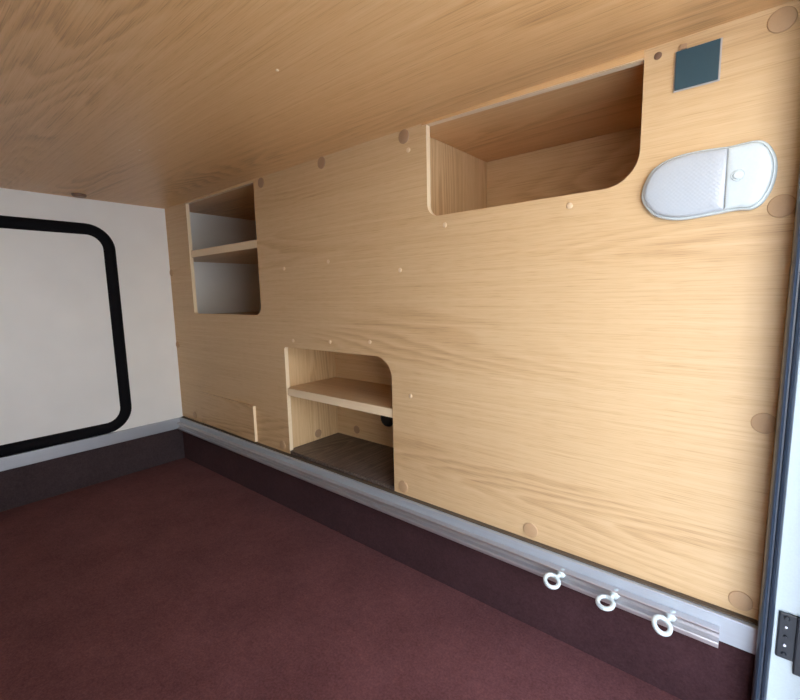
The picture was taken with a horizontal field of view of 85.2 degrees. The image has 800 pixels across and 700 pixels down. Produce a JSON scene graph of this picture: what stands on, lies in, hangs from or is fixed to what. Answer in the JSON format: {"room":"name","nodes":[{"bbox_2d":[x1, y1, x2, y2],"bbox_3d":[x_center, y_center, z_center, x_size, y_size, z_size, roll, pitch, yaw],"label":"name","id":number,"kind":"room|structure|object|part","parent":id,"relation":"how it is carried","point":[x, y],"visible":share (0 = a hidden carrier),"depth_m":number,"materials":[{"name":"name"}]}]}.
{"room":"vehicle interior","nodes":[
{"label":"vehicle interior","id":0,"kind":"room"},
{"bbox_2d":[0,188,260,452],"bbox_3d":[-1.388,-0.013,1.772,0.030,1.203,2.230,5,10,39],"label":"wall","id":1,"kind":"structure","parent":0,"point":[138,234],"depth_m":2.02,"materials":[{"name":"white paint"}]},
{"bbox_2d":[0,215,131,456],"bbox_3d":[-1.575,-0.029,1.509,0.015,0.898,1.102,5,10,39],"label":"window","id":2,"kind":"structure","parent":1,"relation":"in","point":[64,378],"depth_m":1.75,"materials":[{"name":"white plastic"}]},
{"bbox_2d":[0,418,179,471],"bbox_3d":[-1.573,0.443,1.560,0.014,0.050,1.530,5,10,39],"label":"trim","id":3,"kind":"structure","parent":1,"relation":"attached to","point":[60,450],"depth_m":1.83,"materials":[{"name":"grey metal"}]},
{"bbox_2d":[0,429,184,511],"bbox_3d":[-1.565,0.542,1.582,0.012,0.158,1.550,5,10,39],"label":"baseboard","id":4,"kind":"structure","parent":1,"relation":"attached to","point":[19,486],"depth_m":1.85,"materials":[{"name":"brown carpet"}]},
{"bbox_2d":[0,444,755,699],"bbox_3d":[-0.517,0.676,1.143,2.259,0.040,2.230,5,10,39],"label":"floor","id":5,"kind":"structure","parent":0,"point":[179,579],"depth_m":1.08,"materials":[{"name":"red carpet"}]},
{"bbox_2d":[0,0,793,220],"bbox_3d":[-0.520,-0.543,0.960,2.349,0.041,2.240,5,10,39],"label":"ceiling","id":6,"kind":"structure","parent":0,"point":[163,104],"depth_m":0.85,"materials":[{"name":"brown wood"}]},
{"bbox_2d":[165,0,799,619],"bbox_3d":[-0.233,-0.096,1.396,2.215,0.994,0.019,5,10,39],"label":"wall","id":7,"kind":"structure","parent":0,"point":[594,376],"depth_m":0.91,"materials":[{"name":"brown wood"}]},
{"bbox_2d":[191,240,259,314],"bbox_3d":[-0.587,-0.414,2.045,0.800,0.509,0.606,5,10,39],"label":"cubby","id":8,"kind":"object","parent":7,"relation":"attached to","point":[245,252],"visible":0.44,"depth_m":1.87,"materials":[{"name":"brown wood"}]},
{"bbox_2d":[191,240,257,263],"bbox_3d":[-0.596,-0.446,2.040,0.786,0.030,0.592,5,10,39],"label":"shelf","id":9,"kind":"object","parent":8,"relation":"attached to","point":[245,252],"depth_m":1.85,"materials":[{"name":"brown wood"}]},
{"bbox_3d":[-0.579,-0.168,2.080,0.800,0.012,0.596,5,10,39],"label":"floor panel","id":10,"kind":"part","parent":8,"relation":"part of","materials":[{"name":"brown wood"}]},
{"bbox_2d":[200,392,257,441],"bbox_3d":[-0.746,0.278,1.867,0.452,0.145,0.012,5,10,39],"label":"access panel","id":11,"kind":"object","parent":7,"relation":"attached to","point":[238,418],"visible":1,"depth_m":1.84,"materials":[{"name":"brown wood"}]},
{"bbox_2d":[287,347,394,490],"bbox_3d":[-0.117,0.159,1.502,0.592,0.456,0.261,5,10,39],"label":"cubby","id":12,"kind":"object","parent":7,"relation":"attached to","point":[342,407],"visible":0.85,"depth_m":1.63,"materials":[{"name":"brown wood"}]},
{"bbox_3d":[-0.339,0.140,1.687,0.012,0.432,0.234,5,10,39],"label":"panel","id":13,"kind":"part","parent":12,"relation":"part of","materials":[{"name":"brown wood"}]},
{"bbox_2d":[290,377,392,408],"bbox_3d":[-0.120,0.154,1.498,0.566,0.027,0.246,5,10,39],"label":"shelf","id":14,"kind":"object","parent":12,"relation":"attached to","point":[347,392],"depth_m":1.51,"materials":[{"name":"brown wood"}]},
{"bbox_3d":[-0.108,0.378,1.536,0.592,0.012,0.246,5,10,39],"label":"floor panel","id":15,"kind":"part","parent":12,"relation":"part of","materials":[{"name":"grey wood"}]},
{"bbox_3d":[-0.037,0.145,1.597,0.592,0.432,0.012,5,10,39],"label":"panel","id":16,"kind":"part","parent":12,"relation":"part of","materials":[{"name":"brown wood"}]},
{"bbox_2d":[177,422,719,647],"bbox_3d":[-0.259,0.440,1.452,2.142,0.032,0.016,5,10,39],"label":"track","id":17,"kind":"object","parent":7,"relation":"attached to","point":[693,627],"visible":1,"depth_m":1.05,"materials":[{"name":"metal"}]},
{"bbox_2d":[543,568,565,589],"bbox_3d":[0.335,0.490,0.934,0.057,0.027,0.034,-3,8,-16],"label":"ring","id":18,"kind":"object","parent":17,"relation":"attached to","point":[560,574],"visible":1,"depth_m":0.93,"materials":[{"name":"plastic"}]},
{"bbox_3d":[0.346,0.486,0.942,0.028,0.017,0.017,-20,38,-25],"label":"stem","id":19,"kind":"part","parent":18,"relation":"part of","materials":[{"name":"plastic"}]},
{"bbox_2d":[595,589,619,610],"bbox_3d":[0.415,0.495,0.870,0.056,0.024,0.037,-8,10,-44],"label":"ring","id":20,"kind":"object","parent":17,"relation":"attached to","point":[613,596],"visible":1,"depth_m":0.87,"materials":[{"name":"plastic"}]},
{"bbox_3d":[0.428,0.493,0.874,0.028,0.017,0.017,-20,20,-25],"label":"stem","id":21,"kind":"part","parent":20,"relation":"part of","materials":[{"name":"plastic"}]},
{"bbox_2d":[651,610,676,636],"bbox_3d":[0.492,0.504,0.804,0.057,0.029,0.032,-3,8,-17],"label":"ring","id":22,"kind":"object","parent":17,"relation":"attached to","point":[669,617],"visible":1,"depth_m":0.80,"materials":[{"name":"plastic"}]},
{"bbox_3d":[0.503,0.499,0.812,0.028,0.017,0.017,-20,48,-25],"label":"stem","id":23,"kind":"part","parent":22,"relation":"part of","materials":[{"name":"plastic"}]},
{"bbox_2d":[179,416,757,654],"bbox_3d":[-0.231,0.426,1.451,2.208,0.050,0.020,5,10,39],"label":"trim","id":24,"kind":"structure","parent":7,"relation":"attached to","point":[735,632],"depth_m":0.96,"materials":[{"name":"metal"}]},
{"bbox_2d":[183,431,754,699],"bbox_3d":[-0.218,0.527,1.470,2.201,0.160,0.026,5,10,39],"label":"baseboard","id":25,"kind":"structure","parent":7,"relation":"attached to","point":[682,666],"depth_m":1.04,"materials":[{"name":"red carpet"}]},
{"bbox_2d":[421,50,643,125],"bbox_3d":[0.242,-0.538,0.924,0.490,0.014,0.003,5,10,39],"label":"trim","id":26,"kind":"structure","parent":7,"relation":"attached to","point":[639,55],"depth_m":0.86,"materials":[{"name":"brown wood"}]},
{"bbox_2d":[430,126,640,215],"bbox_3d":[0.395,-0.439,1.093,0.622,0.259,0.396,5,10,39],"label":"cubby","id":27,"kind":"object","parent":7,"relation":"attached to","point":[460,181],"visible":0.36,"depth_m":1.26,"materials":[{"name":"brown wood"}]},
{"bbox_3d":[0.157,-0.464,1.282,0.012,0.247,0.384,5,10,39],"label":"panel","id":28,"kind":"part","parent":27,"relation":"part of","materials":[{"name":"brown wood"}]},
{"bbox_3d":[0.518,-0.467,1.239,0.622,0.247,0.012,5,10,39],"label":"panel","id":29,"kind":"part","parent":27,"relation":"part of","materials":[{"name":"brown wood"}]},
{"bbox_2d":[673,37,722,92],"bbox_3d":[0.492,-0.476,0.722,0.065,0.074,0.006,5,10,39],"label":"plate","id":30,"kind":"object","parent":7,"relation":"attached to","point":[699,65],"visible":1,"depth_m":0.72,"materials":[{"name":"blue plastic"}]},
{"bbox_2d":[641,140,777,220],"bbox_3d":[0.508,-0.278,0.728,0.186,0.111,0.020,5,10,39],"label":"lamp","id":31,"kind":"object","parent":7,"relation":"attached to","point":[739,177],"visible":1,"depth_m":0.72,"materials":[{"name":"white plastic"}]},
{"bbox_2d":[724,142,773,209],"bbox_3d":[0.551,-0.276,0.688,0.059,0.098,0.010,5,10,39],"label":"switch","id":32,"kind":"object","parent":31,"relation":"attached to","point":[748,166],"depth_m":0.69,"materials":[{"name":"white plastic"}]},
{"bbox_2d":[751,166,799,699],"bbox_3d":[0.599,0.077,0.675,0.018,1.460,0.061,5,10,39],"label":"door frame","id":33,"kind":"structure","parent":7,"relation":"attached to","point":[790,354],"depth_m":0.67,"materials":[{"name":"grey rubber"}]},
{"bbox_2d":[766,357,799,699],"bbox_3d":[0.631,0.082,0.625,0.123,1.460,0.200,5,10,39],"label":"door frame","id":34,"kind":"structure","parent":7,"relation":"attached to","point":[784,670],"depth_m":0.69,"materials":[{"name":"white metal"}]}
]}

